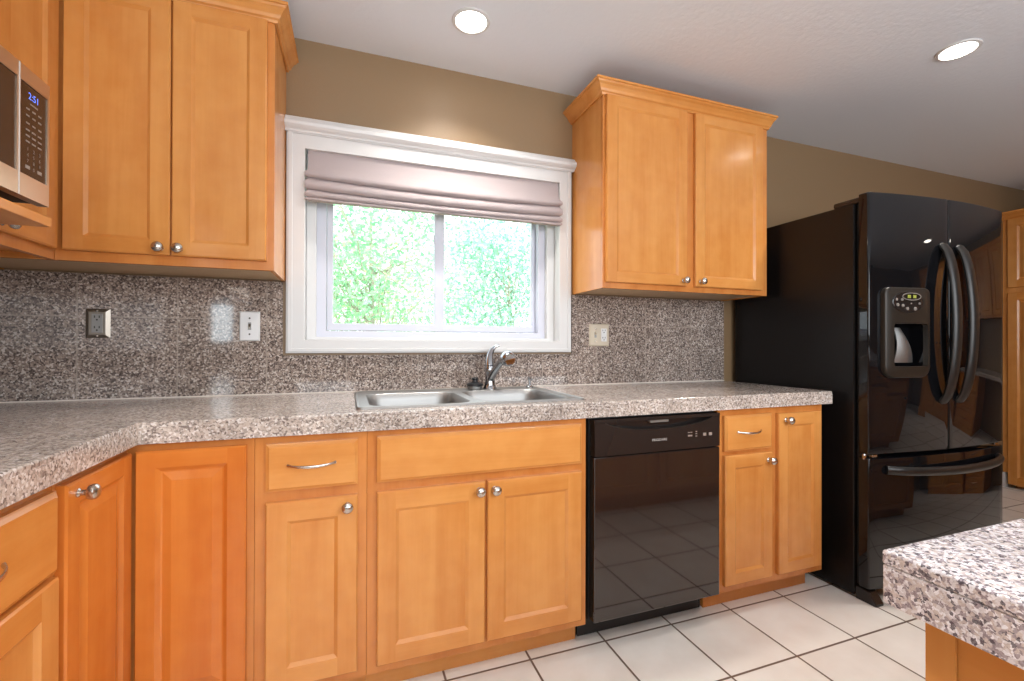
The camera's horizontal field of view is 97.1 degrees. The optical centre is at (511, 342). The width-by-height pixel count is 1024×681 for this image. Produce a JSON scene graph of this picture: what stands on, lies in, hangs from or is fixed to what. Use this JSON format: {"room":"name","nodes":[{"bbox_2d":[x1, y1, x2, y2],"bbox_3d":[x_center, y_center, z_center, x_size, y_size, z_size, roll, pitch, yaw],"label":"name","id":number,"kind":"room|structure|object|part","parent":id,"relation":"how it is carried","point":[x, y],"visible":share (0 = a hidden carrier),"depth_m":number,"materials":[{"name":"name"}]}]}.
{"room":"kitchen","nodes":[
{"label":"kitchen","id":0,"kind":"room"},
{"bbox_2d":[0,38,1023,484],"bbox_3d":[1.326,-0.067,2.766,6.920,2.397,0.160,0,0,-20],"label":"wall","id":1,"kind":"structure","parent":0,"point":[330,83],"depth_m":2.20,"materials":[{"name":"brown paint"}]},
{"bbox_2d":[0,0,298,281],"bbox_3d":[-1.277,-0.719,1.562,0.942,0.928,0.356,0,0,-20],"label":"upper cabinet","id":2,"kind":"object","parent":1,"relation":"attached to","point":[172,132],"visible":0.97,"depth_m":1.48,"materials":[{"name":"brown wood"}]},
{"bbox_3d":[-1.247,-0.706,1.434,0.276,0.840,0.019,0,0,-20],"label":"door","id":3,"kind":"part","parent":2,"relation":"part of","materials":[{"name":"brown wood"}]},
{"bbox_3d":[-1.248,-0.706,1.435,0.150,0.728,0.006,0,0,-20],"label":"panel","id":4,"kind":"part","parent":2,"relation":"part of","materials":[{"name":"brown wood"}]},
{"bbox_3d":[-1.312,-0.266,1.589,0.868,0.015,0.279,0,0,-20],"label":"panel","id":5,"kind":"part","parent":2,"relation":"part of","materials":[{"name":"orange wood"}]},
{"bbox_3d":[-1.131,-0.307,1.444,0.033,0.032,0.038,0,0,-20],"label":"knob","id":6,"kind":"part","parent":2,"relation":"part of","materials":[{"name":"silver metal"}]},
{"bbox_3d":[-1.082,-0.307,1.462,0.033,0.032,0.038,0,0,-20],"label":"knob","id":7,"kind":"part","parent":2,"relation":"part of","materials":[{"name":"silver metal"}]},
{"bbox_3d":[-0.983,-0.705,1.529,0.276,0.840,0.019,0,0,-20],"label":"door","id":8,"kind":"part","parent":2,"relation":"part of","materials":[{"name":"brown wood"}]},
{"bbox_3d":[-0.984,-0.705,1.530,0.150,0.728,0.006,0,0,-20],"label":"panel","id":9,"kind":"part","parent":2,"relation":"part of","materials":[{"name":"brown wood"}]},
{"bbox_3d":[-1.132,-1.153,1.621,0.632,0.058,0.344,0,0,-20],"label":"crown molding","id":10,"kind":"part","parent":2,"relation":"part of","materials":[{"name":"brown wood"}]},
{"bbox_2d":[0,270,723,402],"bbox_3d":[-0.027,-0.020,1.400,3.212,0.462,1.500,0,0,-20],"label":"backsplash","id":11,"kind":"structure","parent":1,"relation":"attached to","point":[172,337],"depth_m":1.79,"materials":[{"name":"stone"}]},
{"bbox_2d":[85,309,110,337],"bbox_3d":[-1.512,-0.072,1.649,0.073,0.107,0.010,0,0,-20],"label":"wall outlet","id":12,"kind":"object","parent":11,"relation":"attached to","point":[98,321],"visible":1,"depth_m":1.65,"materials":[{"name":"silver metal"}]},
{"bbox_2d":[91,314,102,332],"bbox_3d":[-1.511,-0.072,1.646,0.033,0.068,0.003,0,0,-20],"label":"receptacle","id":13,"kind":"object","parent":12,"relation":"attached to","point":[96,319],"depth_m":1.64,"materials":[{"name":"black"}]},
{"bbox_2d":[239,311,259,340],"bbox_3d":[-1.052,-0.067,1.811,0.073,0.118,0.016,0,0,-20],"label":"light switch","id":14,"kind":"object","parent":11,"relation":"attached to","point":[249,322],"visible":1,"depth_m":1.81,"materials":[{"name":"white plastic"}]},
{"bbox_2d":[589,324,608,345],"bbox_3d":[0.456,-0.041,2.350,0.116,0.115,0.016,0,0,-20],"label":"wall outlet","id":15,"kind":"object","parent":11,"relation":"attached to","point":[598,333],"visible":1,"depth_m":2.35,"materials":[{"name":"beige plastic"}]},
{"bbox_2d":[601,328,606,341],"bbox_3d":[0.480,-0.042,2.360,0.033,0.068,0.003,0,0,-20],"label":"receptacle","id":16,"kind":"object","parent":15,"relation":"attached to","point":[603,330],"depth_m":2.36,"materials":[{"name":"white plastic"}]},
{"bbox_2d":[285,115,576,352],"bbox_3d":[-0.330,-0.446,2.137,1.340,0.981,0.190,0,0,-20],"label":"window","id":17,"kind":"structure","parent":1,"relation":"in","point":[309,225],"depth_m":2.05,"materials":[{"name":"white paint"}]},
{"bbox_3d":[-0.577,-0.414,2.102,0.524,0.718,0.026,0,0,-20],"label":"sash","id":18,"kind":"part","parent":17,"relation":"part of","materials":[{"name":"grey plastic"}]},
{"bbox_3d":[-0.342,-0.410,2.162,1.169,0.796,0.055,0,0,-20],"label":"stop molding","id":19,"kind":"part","parent":17,"relation":"part of","materials":[{"name":"white paint"}]},
{"bbox_3d":[-0.353,-0.410,2.195,1.168,0.795,0.065,0,0,-20],"label":"vinyl frame","id":20,"kind":"part","parent":17,"relation":"part of","materials":[{"name":"grey plastic"}]},
{"bbox_2d":[305,150,562,225],"bbox_3d":[-0.307,-0.698,2.081,1.176,0.221,0.060,0,0,-20],"label":"roman shade","id":21,"kind":"object","parent":17,"relation":"attached to","point":[339,179],"visible":1,"depth_m":2.04,"materials":[{"name":"grey fabric"}]},
{"bbox_3d":[-0.129,-0.412,2.294,0.520,0.718,0.026,0,0,-20],"label":"sash","id":22,"kind":"part","parent":17,"relation":"part of","materials":[{"name":"grey plastic"}]},
{"bbox_2d":[563,74,777,300],"bbox_3d":[0.819,-0.711,2.312,1.063,0.928,0.356,0,0,-20],"label":"upper cabinet","id":23,"kind":"object","parent":1,"relation":"attached to","point":[669,188],"visible":1,"depth_m":2.16,"materials":[{"name":"brown wood"}]},
{"bbox_3d":[0.633,-0.697,2.107,0.446,0.845,0.019,0,0,-20],"label":"door","id":24,"kind":"part","parent":23,"relation":"part of","materials":[{"name":"brown wood"}]},
{"bbox_3d":[0.632,-0.697,2.108,0.320,0.733,0.006,0,0,-20],"label":"panel","id":25,"kind":"part","parent":23,"relation":"part of","materials":[{"name":"brown wood"}]},
{"bbox_3d":[0.818,-0.258,2.351,0.956,0.015,0.279,0,0,-20],"label":"panel","id":26,"kind":"part","parent":23,"relation":"part of","materials":[{"name":"orange wood"}]},
{"bbox_3d":[0.818,-1.146,2.319,1.063,0.058,0.344,0,0,-20],"label":"crown molding","id":27,"kind":"part","parent":23,"relation":"part of","materials":[{"name":"brown wood"}]},
{"bbox_3d":[0.869,-0.690,2.212,0.984,0.886,0.019,0,0,-20],"label":"frame","id":28,"kind":"part","parent":23,"relation":"part of","materials":[{"name":"brown wood"}]},
{"bbox_3d":[0.827,-0.299,2.145,0.033,0.032,0.038,0,0,-20],"label":"knob","id":29,"kind":"part","parent":23,"relation":"part of","materials":[{"name":"silver metal"}]},
{"bbox_3d":[0.923,-0.298,2.179,0.033,0.032,0.038,0,0,-20],"label":"knob","id":30,"kind":"part","parent":23,"relation":"part of","materials":[{"name":"silver metal"}]},
{"bbox_3d":[1.092,-0.695,2.271,0.434,0.845,0.019,0,0,-20],"label":"door","id":31,"kind":"part","parent":23,"relation":"part of","materials":[{"name":"brown wood"}]},
{"bbox_3d":[1.092,-0.695,2.272,0.308,0.733,0.006,0,0,-20],"label":"panel","id":32,"kind":"part","parent":23,"relation":"part of","materials":[{"name":"brown wood"}]},
{"bbox_2d":[1002,472,1009,486],"bbox_3d":[3.934,1.084,3.599,0.070,0.115,0.020,0,0,-20],"label":"baseboard","id":33,"kind":"structure","parent":1,"relation":"attached to","point":[1004,474],"depth_m":3.59,"materials":[{"name":"white paint"}]},
{"bbox_2d":[282,0,1023,189],"bbox_3d":[1.193,-1.333,0.746,8.540,0.120,3.880,0,0,-20],"label":"ceiling","id":34,"kind":"structure","parent":0,"point":[863,78],"depth_m":1.99,"materials":[{"name":"white paint"}]},
{"bbox_2d":[452,7,489,34],"bbox_3d":[-0.162,-1.269,1.786,0.152,0.006,0.152,0,0,-20],"label":"recessed light","id":35,"kind":"object","parent":34,"relation":"in","point":[467,20],"visible":1,"depth_m":1.78,"materials":[{"name":"white paint"}]},
{"bbox_2d":[934,38,982,61],"bbox_3d":[1.928,-1.263,1.954,0.152,0.006,0.152,0,0,-20],"label":"recessed light","id":36,"kind":"object","parent":34,"relation":"in","point":[957,50],"visible":1,"depth_m":1.95,"materials":[{"name":"white paint"}]},
{"bbox_2d":[402,485,1023,680],"bbox_3d":[1.187,1.154,0.737,8.540,0.060,3.880,0,0,-20],"label":"floor","id":37,"kind":"structure","parent":0,"point":[816,629],"depth_m":1.67,"materials":[{"name":"tile"}]},
{"bbox_2d":[0,486,58,680],"bbox_3d":[-1.075,0.691,0.547,0.664,0.854,0.524,0,0,-20],"label":"base cabinet","id":38,"kind":"object","parent":37,"relation":"on","point":[29,595],"visible":0.87,"depth_m":0.81,"materials":[{"name":"brown wood"}]},
{"bbox_3d":[-0.792,0.362,0.677,0.028,0.013,0.133,0,0,-20],"label":"pull handle","id":39,"kind":"part","parent":38,"relation":"part of","materials":[{"name":"silver metal"}]},
{"bbox_3d":[-0.812,0.722,0.651,0.006,0.402,0.351,0,0,-20],"label":"panel","id":40,"kind":"part","parent":38,"relation":"part of","materials":[{"name":"brown wood"}]},
{"bbox_3d":[-0.826,0.642,0.636,0.019,0.754,0.524,0,0,-20],"label":"frame","id":41,"kind":"part","parent":38,"relation":"part of","materials":[{"name":"brown wood"}]},
{"bbox_3d":[-0.810,0.366,0.653,0.019,0.159,0.483,0,0,-20],"label":"drawer","id":42,"kind":"part","parent":38,"relation":"part of","materials":[{"name":"brown wood"}]},
{"bbox_3d":[-0.811,0.722,0.652,0.019,0.534,0.483,0,0,-20],"label":"door","id":43,"kind":"part","parent":38,"relation":"part of","materials":[{"name":"brown wood"}]},
{"bbox_2d":[51,438,254,680],"bbox_3d":[-1.208,0.693,1.269,0.902,0.854,0.923,0,0,-20],"label":"base cabinet","id":44,"kind":"object","parent":37,"relation":"on","point":[155,570],"visible":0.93,"depth_m":1.20,"materials":[{"name":"brown wood"}]},
{"bbox_3d":[-0.884,0.312,0.946,0.038,0.032,0.033,0,0,-20],"label":"knob","id":45,"kind":"part","parent":44,"relation":"part of","materials":[{"name":"silver metal"}]},
{"bbox_3d":[-0.947,0.638,1.034,0.019,0.704,0.288,0,0,-20],"label":"door","id":46,"kind":"part","parent":44,"relation":"part of","materials":[{"name":"brown wood"}]},
{"bbox_3d":[-0.945,0.638,1.035,0.012,0.594,0.178,0,0,-20],"label":"panel","id":47,"kind":"part","parent":44,"relation":"part of","materials":[{"name":"brown wood"}]},
{"bbox_3d":[-0.869,0.639,1.230,0.256,0.704,0.019,0,0,-20],"label":"door","id":48,"kind":"part","parent":44,"relation":"part of","materials":[{"name":"brown wood"}]},
{"bbox_3d":[-0.868,0.639,1.228,0.146,0.594,0.012,0,0,-20],"label":"panel","id":49,"kind":"part","parent":44,"relation":"part of","materials":[{"name":"brown wood"}]},
{"bbox_2d":[0,381,831,509],"bbox_3d":[-0.026,0.240,1.410,3.202,0.057,1.460,0,0,-20],"label":"countertop","id":50,"kind":"structure","parent":44,"relation":"on","point":[43,445],"depth_m":1.38,"materials":[{"name":"stone"}]},
{"bbox_2d":[354,386,584,409],"bbox_3d":[-0.194,0.294,1.802,0.818,0.177,0.532,0,0,-20],"label":"sink","id":51,"kind":"object","parent":50,"relation":"in","point":[384,399],"visible":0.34,"depth_m":1.89,"materials":[{"name":"silver metal"}]},
{"bbox_3d":[-0.364,0.294,1.706,0.350,0.174,0.395,0,0,-20],"label":"bowl","id":52,"kind":"part","parent":51,"relation":"part of","materials":[{"name":"silver metal"}]},
{"bbox_2d":[466,377,482,389],"bbox_3d":[-0.167,0.181,2.039,0.077,0.055,0.078,0,0,-20],"label":"stopper","id":53,"kind":"object","parent":51,"relation":"on","point":[474,385],"visible":1,"depth_m":2.02,"materials":[{"name":"silver metal"}]},
{"bbox_2d":[483,345,514,389],"bbox_3d":[-0.060,0.108,1.984,0.087,0.202,0.243,0,0,-20],"label":"faucet","id":54,"kind":"object","parent":51,"relation":"on","point":[507,358],"visible":1,"depth_m":2.03,"materials":[{"name":"silver metal"}]},
{"bbox_3d":[-0.094,0.059,2.079,0.045,0.104,0.074,0,0,34],"label":"lever","id":55,"kind":"part","parent":54,"relation":"part of","materials":[{"name":"silver metal"}]},
{"bbox_3d":[-0.065,0.112,1.992,0.037,0.126,0.168,0,0,-26],"label":"spout","id":56,"kind":"part","parent":54,"relation":"part of","materials":[{"name":"silver metal"}]},
{"bbox_3d":[-0.002,0.296,1.835,0.350,0.174,0.395,0,0,-20],"label":"bowl","id":57,"kind":"part","parent":51,"relation":"part of","materials":[{"name":"silver metal"}]},
{"bbox_2d":[526,376,532,387],"bbox_3d":[0.085,0.184,2.127,0.038,0.052,0.054,0,0,-20],"label":"soap dispenser","id":58,"kind":"object","parent":51,"relation":"on","point":[529,385],"visible":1,"depth_m":2.13,"materials":[{"name":"silver metal"}]},
{"bbox_2d":[254,431,366,680],"bbox_3d":[-0.683,0.696,1.596,0.305,0.854,0.660,0,0,-20],"label":"base cabinet","id":59,"kind":"object","parent":37,"relation":"on","point":[310,539],"visible":0.95,"depth_m":1.32,"materials":[{"name":"brown wood"}]},
{"bbox_3d":[-0.587,0.725,1.331,0.249,0.534,0.019,0,0,-20],"label":"door","id":60,"kind":"part","parent":59,"relation":"part of","materials":[{"name":"brown wood"}]},
{"bbox_3d":[-0.586,0.358,1.332,0.249,0.137,0.019,0,0,-20],"label":"drawer","id":61,"kind":"part","parent":59,"relation":"part of","materials":[{"name":"brown wood"}]},
{"bbox_3d":[-0.580,0.354,1.308,0.133,0.013,0.028,0,0,-20],"label":"pull handle","id":62,"kind":"part","parent":59,"relation":"part of","materials":[{"name":"silver metal"}]},
{"bbox_3d":[-0.587,0.725,1.332,0.117,0.402,0.006,0,0,-20],"label":"panel","id":63,"kind":"part","parent":59,"relation":"part of","materials":[{"name":"brown wood"}]},
{"bbox_3d":[-0.486,0.486,1.337,0.033,0.032,0.038,0,0,-20],"label":"knob","id":64,"kind":"part","parent":59,"relation":"part of","materials":[{"name":"silver metal"}]},
{"bbox_2d":[365,418,585,680],"bbox_3d":[-0.181,0.698,1.776,0.760,0.854,0.660,0,0,-20],"label":"base cabinet","id":65,"kind":"object","parent":37,"relation":"on","point":[476,534],"visible":0.94,"depth_m":1.49,"materials":[{"name":"brown wood"}]},
{"bbox_3d":[-0.254,0.726,1.450,0.344,0.534,0.019,0,0,-20],"label":"door","id":66,"kind":"part","parent":65,"relation":"part of","materials":[{"name":"brown wood"}]},
{"bbox_3d":[-0.255,0.726,1.450,0.212,0.402,0.006,0,0,-20],"label":"panel","id":67,"kind":"part","parent":65,"relation":"part of","materials":[{"name":"brown wood"}]},
{"bbox_3d":[-0.083,0.361,1.512,0.707,0.142,0.019,0,0,-20],"label":"false drawer","id":68,"kind":"part","parent":65,"relation":"part of","materials":[{"name":"brown wood"}]},
{"bbox_3d":[-0.102,0.486,1.474,0.033,0.032,0.038,0,0,-20],"label":"knob","id":69,"kind":"part","parent":65,"relation":"part of","materials":[{"name":"silver metal"}]},
{"bbox_3d":[-0.051,0.487,1.493,0.033,0.032,0.038,0,0,-20],"label":"knob","id":70,"kind":"part","parent":65,"relation":"part of","materials":[{"name":"silver metal"}]},
{"bbox_3d":[0.083,0.727,1.570,0.354,0.534,0.019,0,0,-20],"label":"door","id":71,"kind":"part","parent":65,"relation":"part of","materials":[{"name":"brown wood"}]},
{"bbox_3d":[0.082,0.727,1.571,0.222,0.402,0.006,0,0,-20],"label":"panel","id":72,"kind":"part","parent":65,"relation":"part of","materials":[{"name":"brown wood"}]},
{"bbox_2d":[576,411,719,635],"bbox_3d":[0.461,0.700,2.012,0.592,0.842,0.612,0,0,-20],"label":"dishwasher","id":73,"kind":"object","parent":37,"relation":"on","point":[652,541],"visible":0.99,"depth_m":1.72,"materials":[{"name":"black metal"}]},
{"bbox_3d":[0.520,1.069,1.827,0.582,0.102,0.014,0,0,-20],"label":"kick plate","id":74,"kind":"part","parent":73,"relation":"part of","materials":[{"name":"black metal"}]},
{"bbox_3d":[0.562,0.347,1.744,0.576,0.134,0.034,0,0,-20],"label":"control panel","id":75,"kind":"part","parent":73,"relation":"part of","materials":[{"name":"black plastic"}]},
{"bbox_2d":[700,404,821,607],"bbox_3d":[1.032,0.702,2.210,0.602,0.854,0.660,0,0,-20],"label":"base cabinet","id":76,"kind":"object","parent":37,"relation":"on","point":[770,458],"visible":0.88,"depth_m":1.95,"materials":[{"name":"brown wood"}]},
{"bbox_3d":[0.991,0.373,1.896,0.257,0.147,0.019,0,0,-20],"label":"drawer","id":77,"kind":"part","parent":76,"relation":"part of","materials":[{"name":"brown wood"}]},
{"bbox_3d":[0.990,0.731,1.895,0.257,0.534,0.019,0,0,-20],"label":"door","id":78,"kind":"part","parent":76,"relation":"part of","materials":[{"name":"brown wood"}]},
{"bbox_3d":[0.989,0.731,1.895,0.137,0.414,0.006,0,0,-20],"label":"panel","id":79,"kind":"part","parent":76,"relation":"part of","materials":[{"name":"brown wood"}]},
{"bbox_3d":[0.993,0.369,1.871,0.133,0.013,0.028,0,0,-20],"label":"pull handle","id":80,"kind":"part","parent":76,"relation":"part of","materials":[{"name":"silver metal"}]},
{"bbox_3d":[1.096,0.496,1.903,0.033,0.032,0.038,0,0,-20],"label":"knob","id":81,"kind":"part","parent":76,"relation":"part of","materials":[{"name":"silver metal"}]},
{"bbox_3d":[1.192,0.332,1.938,0.033,0.032,0.038,0,0,-20],"label":"knob","id":82,"kind":"part","parent":76,"relation":"part of","materials":[{"name":"silver metal"}]},
{"bbox_3d":[1.267,0.652,1.994,0.258,0.694,0.019,0,0,-20],"label":"door","id":83,"kind":"part","parent":76,"relation":"part of","materials":[{"name":"brown wood"}]},
{"bbox_3d":[1.267,0.652,1.995,0.138,0.574,0.006,0,0,-20],"label":"panel","id":84,"kind":"part","parent":76,"relation":"part of","materials":[{"name":"brown wood"}]},
{"bbox_2d":[735,192,1004,607],"bbox_3d":[1.876,0.239,2.390,0.935,1.786,0.847,0,0,-20],"label":"refrigerator","id":85,"kind":"object","parent":37,"relation":"on","point":[889,304],"visible":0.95,"depth_m":2.04,"materials":[{"name":"black metal"}]},
{"bbox_3d":[1.756,-0.086,2.024,0.450,1.140,0.093,0,0,-20],"label":"door","id":86,"kind":"part","parent":85,"relation":"part of","materials":[{"name":"black metal"}]},
{"bbox_3d":[1.980,0.785,2.100,0.930,0.568,0.096,0,0,-20],"label":"freezer drawer","id":87,"kind":"part","parent":85,"relation":"part of","materials":[{"name":"black metal"}]},
{"bbox_3d":[2.011,0.556,2.044,0.796,0.044,0.102,0,0,-18],"label":"handle","id":88,"kind":"part","parent":85,"relation":"part of","materials":[{"name":"black metal"}]},
{"bbox_3d":[1.953,-0.088,2.013,0.058,0.729,0.077,0,0,-20],"label":"handle","id":89,"kind":"part","parent":85,"relation":"part of","materials":[{"name":"black metal"}]},
{"bbox_3d":[2.063,-0.088,2.049,0.056,0.729,0.077,0,0,-20],"label":"handle","id":90,"kind":"part","parent":85,"relation":"part of","materials":[{"name":"black metal"}]},
{"bbox_3d":[2.197,-0.084,2.181,0.474,1.140,0.096,0,0,-20],"label":"door","id":91,"kind":"part","parent":85,"relation":"part of","materials":[{"name":"black metal"}]},
{"bbox_2d":[925,623,1023,680],"bbox_3d":[1.914,0.697,0.505,2.850,0.856,1.032,0,0,-20],"label":"base cabinet","id":92,"kind":"object","parent":37,"relation":"on","point":[948,657],"visible":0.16,"depth_m":0.44,"materials":[{"name":"brown wood"}]},
{"bbox_3d":[0.434,0.643,0.450,0.024,0.756,0.024,0,0,-20],"label":"corner post","id":93,"kind":"part","parent":92,"relation":"part of","materials":[{"name":"brown wood"}]},
{"bbox_2d":[882,518,1023,669],"bbox_3d":[1.934,0.241,0.470,2.940,0.054,1.030,0,0,-20],"label":"countertop","id":94,"kind":"structure","parent":92,"relation":"on","point":[968,586],"depth_m":0.42,"materials":[{"name":"stone"}]},
{"bbox_2d":[1002,208,1023,488],"bbox_3d":[4.290,0.054,3.389,0.676,2.174,0.658,0,0,-20],"label":"pantry cabinet","id":95,"kind":"object","parent":37,"relation":"on","point":[1013,221],"visible":0.91,"depth_m":3.53,"materials":[{"name":"brown wood"}]},
{"bbox_3d":[4.007,-1.005,3.291,0.045,0.058,0.658,0,0,-20],"label":"crown molding","id":96,"kind":"part","parent":95,"relation":"part of","materials":[{"name":"brown wood"}]},
{"bbox_3d":[3.969,-0.704,3.431,0.019,0.540,0.300,0,0,-20],"label":"door","id":97,"kind":"part","parent":95,"relation":"part of","materials":[{"name":"brown wood"}]},
{"bbox_3d":[3.966,0.358,3.427,0.019,1.505,0.300,0,0,-20],"label":"door","id":98,"kind":"part","parent":95,"relation":"part of","materials":[{"name":"brown wood"}]},
{"bbox_3d":[3.966,-0.704,3.431,0.012,0.408,0.168,0,0,-20],"label":"panel","id":99,"kind":"part","parent":95,"relation":"part of","materials":[{"name":"brown wood"}]},
{"bbox_3d":[3.964,0.358,3.427,0.012,1.373,0.168,0,0,-20],"label":"panel","id":100,"kind":"part","parent":95,"relation":"part of","materials":[{"name":"brown wood"}]},
{"bbox_3d":[-1.427,-0.082,0.368,0.120,2.397,2.500,0,0,-20],"label":"wall","id":101,"kind":"structure","parent":0,"visible":0},
{"bbox_2d":[0,197,50,226],"bbox_3d":[-1.166,-0.450,0.629,0.524,0.384,0.613,0,0,-20],"label":"shelf","id":102,"kind":"object","parent":101,"relation":"attached to","point":[11,213],"visible":1,"depth_m":0.93,"materials":[{"name":"brown wood"}]},
{"bbox_2d":[0,45,49,206],"bbox_3d":[-1.170,-0.425,0.679,0.491,0.290,0.511,0,0,-20],"label":"microwave","id":103,"kind":"object","parent":102,"relation":"on","point":[24,97],"visible":1,"depth_m":0.93,"materials":[{"name":"silver metal"}]},
{"bbox_3d":[-0.937,-0.442,0.724,0.016,0.190,0.378,0,0,-20],"label":"door glass","id":104,"kind":"part","parent":103,"relation":"part of","materials":[{"name":"brown glass"}]},
{"bbox_3d":[-0.933,-0.435,0.712,0.020,0.268,0.413,0,0,-20],"label":"door","id":105,"kind":"part","parent":103,"relation":"part of","materials":[{"name":"silver metal"}]},
{"bbox_2d":[0,0,58,260],"bbox_3d":[-1.436,-0.721,1.129,0.351,0.928,0.504,0,0,-20],"label":"upper cabinet","id":106,"kind":"object","parent":101,"relation":"attached to","point":[29,29],"visible":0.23,"depth_m":1.30,"materials":[{"name":"brown wood"}]},
{"bbox_3d":[-1.281,-0.308,1.156,0.038,0.032,0.033,0,0,-20],"label":"knob","id":107,"kind":"part","parent":106,"relation":"part of","materials":[{"name":"silver metal"}]},
{"bbox_3d":[-1.343,-0.707,1.247,0.006,0.708,0.132,0,0,-20],"label":"panel","id":108,"kind":"part","parent":106,"relation":"part of","materials":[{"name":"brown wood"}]},
{"bbox_3d":[-1.334,-0.700,1.165,0.019,0.886,0.504,0,0,-20],"label":"frame","id":109,"kind":"part","parent":106,"relation":"part of","materials":[{"name":"brown wood"}]},
{"label":"outside","id":110,"kind":"structure","parent":0,"visible":0},
{"bbox_3d":[-4.209,1.864,14.714,30.000,0.100,25.600,0,0,-20],"label":"lawn","id":111,"kind":"structure","parent":110,"visible":0},
{"bbox_2d":[333,207,494,331],"bbox_3d":[-4.090,-1.514,14.011,8.063,6.681,4.486,0,0,-20],"label":"leafy tree","id":112,"kind":"object","parent":111,"relation":"on","point":[395,218],"visible":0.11,"depth_m":14.02,"materials":[{"name":"green plant"}]},
{"bbox_2d":[327,204,514,331],"bbox_3d":[-1.828,-0.451,6.056,3.834,4.491,2.475,0,0,-20],"label":"leafy tree","id":113,"kind":"object","parent":111,"relation":"on","point":[367,305],"visible":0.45,"depth_m":5.90,"materials":[{"name":"green plant"}]},
{"bbox_2d":[404,216,529,332],"bbox_3d":[-0.001,-1.005,10.132,4.608,5.633,3.610,0,0,-2],"label":"leafy tree","id":114,"kind":"object","parent":111,"relation":"on","point":[502,277],"visible":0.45,"depth_m":9.88,"materials":[{"name":"green plant"}]}
]}

